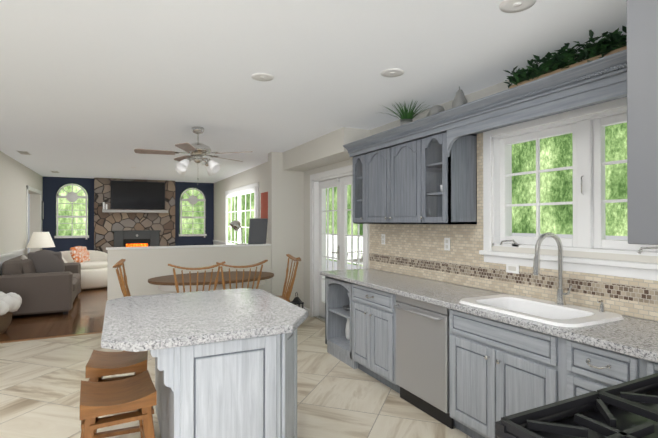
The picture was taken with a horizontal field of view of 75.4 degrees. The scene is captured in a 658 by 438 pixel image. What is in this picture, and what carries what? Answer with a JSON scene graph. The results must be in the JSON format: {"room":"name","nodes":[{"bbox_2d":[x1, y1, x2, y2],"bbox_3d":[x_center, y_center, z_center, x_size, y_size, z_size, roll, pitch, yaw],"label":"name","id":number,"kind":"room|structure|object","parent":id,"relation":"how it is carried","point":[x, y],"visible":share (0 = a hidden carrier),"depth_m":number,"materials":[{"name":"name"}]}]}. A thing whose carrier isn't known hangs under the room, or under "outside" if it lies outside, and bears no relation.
{"room":"dining room and kitchen","nodes":[
{"label":"dining room and kitchen","id":0,"kind":"room"},
{"bbox_2d":[0,151,42,254],"bbox_3d":[-5.995,0.239,8.206,0.200,2.550,4.800,0,0,-26],"label":"wall","id":1,"kind":"structure","parent":0,"point":[16,177],"depth_m":7.59,"materials":[{"name":"white paint"}]},
{"bbox_2d":[0,185,41,275],"bbox_3d":[-5.850,0.424,8.165,0.025,2.180,4.600,0,0,-26],"label":"trim","id":2,"kind":"structure","parent":1,"relation":"attached to","point":[11,255],"depth_m":8.41,"materials":[{"name":"white wood"}]},
{"bbox_2d":[42,201,43,219],"bbox_3d":[-6.810,-0.199,10.115,0.035,0.450,0.140,0,0,-26],"label":"framed picture","id":3,"kind":"object","parent":1,"relation":"attached to","point":[42,210],"visible":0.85,"depth_m":10.06,"materials":[{"name":"grey"}]},
{"bbox_2d":[0,287,106,341],"bbox_3d":[-4.644,1.566,8.176,6.800,0.096,6.040,0,0,-26],"label":"floor","id":4,"kind":"structure","parent":0,"point":[86,314],"depth_m":6.25,"materials":[{"name":"brown wood"}]},
{"bbox_2d":[0,291,21,333],"bbox_3d":[-4.434,1.208,5.526,0.705,0.579,0.658,0,0,-26],"label":"basket","id":5,"kind":"object","parent":4,"relation":"on","point":[10,303],"visible":1,"depth_m":5.53,"materials":[{"name":"wicker"}]},
{"bbox_2d":[0,250,80,315],"bbox_3d":[-4.903,1.001,7.375,0.960,1.016,1.950,0,0,-26],"label":"sofa","id":6,"kind":"object","parent":4,"relation":"on","point":[43,281],"visible":0.98,"depth_m":6.61,"materials":[{"name":"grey fabric"}]},
{"bbox_2d":[61,246,107,289],"bbox_3d":[-5.419,1.045,9.514,1.240,0.895,1.240,0,0,-26],"label":"swivel chair","id":7,"kind":"object","parent":4,"relation":"on","point":[94,265],"visible":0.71,"depth_m":9.25,"materials":[{"name":"beige fabric"}]},
{"bbox_3d":[-5.672,1.215,8.382,0.440,0.600,0.440,0,0,-26],"label":"side table","id":8,"kind":"object","parent":4,"relation":"on","visible":0},
{"bbox_2d":[26,232,54,249],"bbox_3d":[-5.672,0.585,8.386,0.480,0.660,0.480,0,0,-26],"label":"table lamp","id":9,"kind":"object","parent":8,"relation":"on","point":[40,240],"visible":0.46,"depth_m":8.25,"materials":[{"name":"white fabric"}]},
{"bbox_2d":[42,176,213,251],"bbox_3d":[-5.115,0.259,11.211,4.450,2.550,0.200,0,0,-26],"label":"wall","id":10,"kind":"structure","parent":0,"point":[52,186],"depth_m":10.67,"materials":[{"name":"blue paint"}]},
{"bbox_2d":[94,178,174,253],"bbox_3d":[-4.932,0.256,10.888,1.890,2.550,0.540,0,0,-26],"label":"stone wall","id":11,"kind":"structure","parent":0,"point":[106,225],"depth_m":10.77,"materials":[{"name":"grey stone"}]},
{"bbox_2d":[102,210,167,212],"bbox_3d":[-4.899,-0.194,10.813,1.520,0.070,0.170,0,0,-26],"label":"mantel shelf","id":12,"kind":"object","parent":11,"relation":"attached to","point":[134,211],"visible":1,"depth_m":10.73,"materials":[{"name":"grey wood"}]},
{"bbox_2d":[102,202,107,209],"bbox_3d":[-5.524,-0.324,10.498,0.119,0.185,0.059,0,0,-26],"label":"candle","id":13,"kind":"object","parent":12,"relation":"on","point":[104,206],"visible":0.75,"depth_m":10.48,"materials":[{"name":"white wax"}]},
{"bbox_2d":[112,230,160,246],"bbox_3d":[-4.900,0.701,10.865,1.130,0.820,0.065,0,0,-26],"label":"fireplace insert","id":14,"kind":"object","parent":11,"relation":"attached to","point":[133,238],"visible":0.62,"depth_m":10.86,"materials":[{"name":"grey metal"}]},
{"bbox_2d":[111,180,164,209],"bbox_3d":[-4.873,-0.604,10.888,1.270,0.710,0.062,0,0,-26],"label":"screen","id":15,"kind":"object","parent":11,"relation":"attached to","point":[135,195],"visible":1,"depth_m":10.85,"materials":[{"name":"grey"}]},
{"bbox_2d":[106,244,270,299],"bbox_3d":[-1.953,0.944,6.178,2.280,1.115,0.160,0,0,-26],"label":"wall","id":16,"kind":"structure","parent":0,"point":[142,265],"depth_m":5.98,"materials":[{"name":"white paint"}]},
{"bbox_2d":[229,221,245,244],"bbox_3d":[-1.380,0.205,6.467,0.260,0.365,0.168,0,0,-26],"label":"desk lamp","id":17,"kind":"object","parent":16,"relation":"on","point":[235,225],"visible":1,"depth_m":6.43,"materials":[{"name":"silver metal"}]},
{"bbox_2d":[248,218,267,243],"bbox_3d":[-1.098,0.191,6.589,0.310,0.400,0.153,0,0,-26],"label":"panel","id":18,"kind":"object","parent":16,"relation":"on","point":[257,230],"visible":1,"depth_m":6.56,"materials":[{"name":"grey"}]},
{"bbox_2d":[0,315,471,437],"bbox_3d":[-1.530,1.524,1.907,6.800,0.100,7.960,0,0,-26],"label":"floor","id":19,"kind":"structure","parent":0,"point":[40,383],"depth_m":3.56,"materials":[{"name":"beige tile"}]},
{"bbox_2d":[0,331,101,342],"bbox_3d":[-4.653,1.492,4.805,3.785,0.007,0.070,0,0,-26],"label":"trim","id":20,"kind":"structure","parent":19,"relation":"on","point":[50,337],"depth_m":5.36,"materials":[{"name":"brown wood"}]},
{"bbox_2d":[85,350,147,437],"bbox_3d":[-1.331,1.171,2.700,0.395,0.624,0.416,0,0,-22],"label":"stool","id":21,"kind":"object","parent":19,"relation":"on","point":[100,365],"visible":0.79,"depth_m":2.58,"materials":[{"name":"brown wood"}]},
{"bbox_2d":[80,370,156,437],"bbox_3d":[-1.087,1.168,2.185,0.395,0.624,0.416,0,0,-29],"label":"stool","id":22,"kind":"object","parent":19,"relation":"on","point":[138,392],"visible":1,"depth_m":2.10,"materials":[{"name":"brown wood"}]},
{"bbox_2d":[113,259,130,296],"bbox_3d":[-2.217,0.990,5.002,0.582,1.014,0.618,0,0,-22],"label":"dining chair","id":23,"kind":"object","parent":19,"relation":"on","point":[122,281],"visible":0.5,"depth_m":4.81,"materials":[{"name":"brown wood"}]},
{"bbox_2d":[168,261,225,292],"bbox_3d":[-1.546,0.989,4.906,0.618,1.014,0.582,0,0,-24],"label":"dining chair","id":24,"kind":"object","parent":19,"relation":"on","point":[188,268],"visible":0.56,"depth_m":4.68,"materials":[{"name":"brown wood"}]},
{"bbox_2d":[148,271,273,292],"bbox_3d":[-1.494,1.124,5.545,1.600,0.754,1.000,0,0,-26],"label":"dining table","id":25,"kind":"object","parent":19,"relation":"on","point":[165,283],"visible":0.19,"depth_m":5.26,"materials":[{"name":"brown wood"}]},
{"bbox_2d":[150,332,296,437],"bbox_3d":[-0.729,1.045,2.754,0.856,0.868,1.201,0,0,-26],"label":"kitchen island","id":26,"kind":"object","parent":19,"relation":"on","point":[225,363],"depth_m":2.21,"materials":[{"name":"wood"}]},
{"bbox_2d":[101,288,307,351],"bbox_3d":[-0.804,0.590,2.731,1.130,0.042,1.360,0,0,-26],"label":"island countertop","id":27,"kind":"structure","parent":26,"relation":"on","point":[171,320],"depth_m":2.43,"materials":[{"name":"grey stone"}]},
{"bbox_2d":[216,260,267,289],"bbox_3d":[-1.101,0.991,5.104,0.618,1.014,0.582,0,0,-29],"label":"dining chair","id":28,"kind":"object","parent":19,"relation":"on","point":[247,266],"visible":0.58,"depth_m":4.90,"materials":[{"name":"brown wood"}]},
{"bbox_2d":[277,254,300,301],"bbox_3d":[-0.671,0.994,5.619,0.582,1.014,0.618,0,0,-18],"label":"dining chair","id":29,"kind":"object","parent":19,"relation":"on","point":[286,295],"visible":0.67,"depth_m":5.73,"materials":[{"name":"brown wood"}]},
{"bbox_2d":[290,292,303,307],"bbox_3d":[-0.481,1.293,6.315,0.170,0.419,0.170,0,0,-26],"label":"lantern","id":30,"kind":"object","parent":19,"relation":"on","point":[296,301],"visible":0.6,"depth_m":6.28,"materials":[{"name":"black metal"}]},
{"bbox_2d":[344,284,391,388],"bbox_3d":[0.640,1.053,4.027,0.615,0.870,0.798,0,0,-26],"label":"base cabinet","id":31,"kind":"object","parent":19,"relation":"on","point":[367,312],"depth_m":3.90,"materials":[{"name":"grey wood"}]},
{"bbox_2d":[392,296,471,423],"bbox_3d":[0.958,1.049,3.387,0.615,0.870,0.632,0,0,-26],"label":"dishwasher","id":32,"kind":"object","parent":19,"relation":"on","point":[419,330],"depth_m":3.24,"materials":[{"name":"silver metal"}]},
{"bbox_2d":[320,268,657,363],"bbox_3d":[1.076,0.592,3.112,0.656,0.040,3.990,0,0,-26],"label":"countertop","id":33,"kind":"structure","parent":32,"relation":"on","point":[637,338],"depth_m":2.46,"materials":[{"name":"grey stone"}]},
{"bbox_2d":[452,292,631,359],"bbox_3d":[1.293,0.646,2.689,0.560,0.186,0.850,0,0,-26],"label":"sink","id":34,"kind":"object","parent":33,"relation":"in","point":[562,315],"depth_m":2.66,"materials":[{"name":"white ceramic"}]},
{"bbox_2d":[532,232,571,303],"bbox_3d":[1.425,0.318,2.702,0.258,0.470,0.124,0,0,-26],"label":"faucet","id":35,"kind":"object","parent":33,"relation":"on","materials":[{"name":"silver metal"}]},
{"bbox_2d":[444,336,555,437],"bbox_3d":[1.288,1.160,2.722,0.615,0.640,0.850,0,0,-26],"label":"base cabinet","id":36,"kind":"object","parent":19,"relation":"on","point":[472,362],"depth_m":2.64,"materials":[{"name":"grey wood"}]},
{"bbox_2d":[495,373,657,437],"bbox_3d":[0.955,0.974,0.671,1.610,0.985,1.170,0,0,-26],"label":"range cooktop","id":37,"kind":"object","parent":19,"relation":"on","point":[628,409],"visible":1,"depth_m":1.09,"materials":[{"name":"metal"}]},
{"bbox_2d":[556,340,635,401],"bbox_3d":[1.562,1.041,2.172,0.615,0.870,0.380,0,0,-26],"label":"base cabinet","id":38,"kind":"object","parent":19,"relation":"on","point":[581,369],"depth_m":2.09,"materials":[{"name":"grey wood"}]},
{"bbox_2d":[636,360,657,378],"bbox_3d":[1.813,1.038,1.666,0.615,0.870,0.750,0,0,-26],"label":"base cabinet","id":39,"kind":"object","parent":19,"relation":"on","point":[643,369],"depth_m":1.88,"materials":[{"name":"grey wood"}]},
{"bbox_2d":[214,162,267,243],"bbox_3d":[-1.921,0.248,9.559,0.200,2.550,6.000,0,0,-26],"label":"wall","id":40,"kind":"structure","parent":0,"point":[258,173],"depth_m":10.16,"materials":[{"name":"white paint"}]},
{"bbox_2d":[213,240,232,244],"bbox_3d":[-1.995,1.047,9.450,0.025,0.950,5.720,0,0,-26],"label":"baseboard","id":41,"kind":"structure","parent":40,"relation":"attached to","point":[215,242],"depth_m":11.30,"materials":[{"name":"white wood"}]},
{"bbox_2d":[225,182,258,244],"bbox_3d":[-1.971,0.412,9.382,0.045,2.220,2.730,0,0,-26],"label":"window","id":42,"kind":"structure","parent":40,"relation":"in","point":[242,205],"depth_m":9.30,"materials":[{"name":"white wood"}]},
{"bbox_2d":[261,192,267,218],"bbox_3d":[-1.150,-0.234,7.751,0.030,0.510,0.530,0,0,-26],"label":"canvas art","id":43,"kind":"object","parent":40,"relation":"attached to","point":[264,204],"visible":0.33,"depth_m":7.77,"materials":[{"name":"brown fabric"}]},
{"bbox_2d":[268,152,303,306],"bbox_3d":[-0.690,0.230,6.810,0.540,2.550,0.180,0,0,-26],"label":"column","id":44,"kind":"structure","parent":0,"point":[285,212],"depth_m":6.71,"materials":[{"name":"beige paint"}]},
{"bbox_2d":[0,0,626,182],"bbox_3d":[-2.874,-1.109,4.628,6.800,0.100,14.000,0,0,-26],"label":"ceiling","id":45,"kind":"structure","parent":0,"point":[97,88],"depth_m":3.00,"materials":[{"name":"white paint"}]},
{"bbox_2d":[16,150,31,154],"bbox_3d":[-4.791,-1.040,6.690,0.140,0.011,0.360,0,0,-26],"label":"ceiling vent","id":46,"kind":"object","parent":45,"relation":"in","point":[24,152],"depth_m":6.64,"materials":[{"name":"white metal"}]},
{"bbox_2d":[134,127,252,184],"bbox_3d":[-1.556,-0.727,4.929,1.274,0.660,1.292,0,0,-26],"label":"ceiling fan","id":47,"kind":"object","parent":45,"relation":"hanging from","point":[197,151],"visible":1,"depth_m":4.83,"materials":[{"name":"silver metal"}]},
{"bbox_2d":[251,73,273,80],"bbox_3d":[-0.499,-1.064,3.195,0.169,0.008,0.169,0,0,40],"label":"recessed light","id":48,"kind":"object","parent":45,"relation":"in","point":[257,76],"depth_m":3.19,"materials":[{"name":"white"}]},
{"bbox_2d":[283,127,369,171],"bbox_3d":[-0.120,-0.911,5.872,0.360,0.280,2.020,0,0,-26],"label":"soffit","id":49,"kind":"structure","parent":45,"relation":"attached to","point":[326,149],"depth_m":5.50,"materials":[{"name":"white paint"}]},
{"bbox_2d":[381,68,403,76],"bbox_3d":[0.462,-1.064,3.103,0.169,0.008,0.169,0,0,25],"label":"recessed light","id":50,"kind":"object","parent":45,"relation":"in","point":[392,72],"depth_m":3.09,"materials":[{"name":"white"}]},
{"bbox_2d":[499,0,535,12],"bbox_3d":[0.940,-1.071,2.122,0.169,0.008,0.169,0,0,25],"label":"recessed light","id":51,"kind":"object","parent":45,"relation":"in","point":[510,6],"depth_m":2.13,"materials":[{"name":"white"}]},
{"bbox_2d":[627,0,657,244],"bbox_3d":[1.397,-0.494,1.386,0.392,1.170,0.600,0,0,-26],"label":"upper cabinet","id":52,"kind":"object","parent":45,"relation":"hanging from","point":[642,117],"visible":1,"depth_m":1.52,"materials":[{"name":"grey wood"}]},
{"bbox_2d":[304,45,657,321],"bbox_3d":[1.439,0.208,3.356,0.200,2.550,7.900,0,0,-26],"label":"wall","id":53,"kind":"structure","parent":0,"point":[490,90],"depth_m":3.92,"materials":[{"name":"white paint"}]},
{"bbox_2d":[310,165,367,322],"bbox_3d":[0.174,0.407,5.875,0.222,2.185,1.670,0,0,-26],"label":"french door","id":54,"kind":"structure","parent":53,"relation":"attached to","point":[341,179],"depth_m":6.28,"materials":[{"name":"white wood"}]},
{"bbox_2d":[381,234,384,244],"bbox_3d":[0.608,0.228,4.763,0.007,0.115,0.072,0,0,-26],"label":"electrical outlet plate","id":55,"kind":"object","parent":53,"relation":"attached to","point":[382,235],"depth_m":4.76,"materials":[{"name":"white plastic"}]},
{"bbox_2d":[359,130,454,223],"bbox_3d":[0.733,-0.346,4.176,0.324,0.790,1.040,0,0,-26],"label":"upper cabinet","id":56,"kind":"object","parent":53,"relation":"attached to","point":[409,170],"depth_m":3.83,"materials":[{"name":"grey wood"}]},
{"bbox_2d":[379,101,431,124],"bbox_3d":[0.706,-0.967,3.968,0.596,0.279,0.600,0,0,-26],"label":"spiky plant","id":57,"kind":"object","parent":56,"relation":"on","point":[406,116],"depth_m":3.90,"materials":[{"name":"green plant"}]},
{"bbox_2d":[444,238,449,250],"bbox_3d":[1.066,0.227,3.841,0.007,0.115,0.072,0,0,-26],"label":"electrical outlet plate","id":58,"kind":"object","parent":53,"relation":"attached to","point":[446,240],"depth_m":3.83,"materials":[{"name":"white plastic"}]},
{"bbox_2d":[506,263,518,273],"bbox_3d":[1.382,0.373,3.204,0.007,0.070,0.116,0,0,-26],"label":"electrical outlet plate","id":59,"kind":"object","parent":53,"relation":"attached to","point":[512,268],"depth_m":3.20,"materials":[{"name":"white plastic"}]},
{"bbox_2d":[369,133,657,320],"bbox_3d":[1.369,-0.074,3.256,0.014,1.287,3.980,0,0,-26],"label":"backsplash","id":60,"kind":"structure","parent":53,"relation":"attached to","point":[416,250],"depth_m":3.51,"materials":[{"name":"tile"}]},
{"bbox_2d":[479,97,657,280],"bbox_3d":[1.694,-0.195,2.788,0.250,1.080,1.640,0,0,-26],"label":"window","id":61,"kind":"structure","parent":53,"relation":"in","point":[589,164],"depth_m":2.84,"materials":[{"name":"white wood"}]},
{"bbox_2d":[500,175,657,253],"bbox_3d":[1.604,-0.037,2.813,0.052,0.494,1.146,0,0,-26],"label":"handle","id":62,"kind":"object","parent":61,"relation":"attached to","point":[639,251],"visible":0.9,"depth_m":2.76,"materials":[{"name":"silver metal"}]},
{"bbox_2d":[452,316,551,359],"bbox_3d":[0.964,0.702,2.707,0.013,0.079,3.229,0,0,-26],"label":"drawer front","id":63,"kind":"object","parent":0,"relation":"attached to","point":[501,335],"depth_m":2.53,"materials":[{"name":"grey wood"}]},
{"label":"outside","id":64,"kind":"structure","parent":0,"visible":0},
{"bbox_2d":[326,233,627,270],"bbox_3d":[0.848,0.970,9.936,4.600,1.430,19.020,0,0,-26],"label":"deck","id":65,"kind":"object","parent":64,"point":[355,248],"visible":0.15,"depth_m":14.44,"materials":[{"name":"grey"}]},
{"bbox_2d":[326,122,627,265],"bbox_3d":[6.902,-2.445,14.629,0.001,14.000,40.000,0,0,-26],"label":"trees","id":66,"kind":"object","parent":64,"point":[556,152],"depth_m":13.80,"materials":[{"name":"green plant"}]}
]}

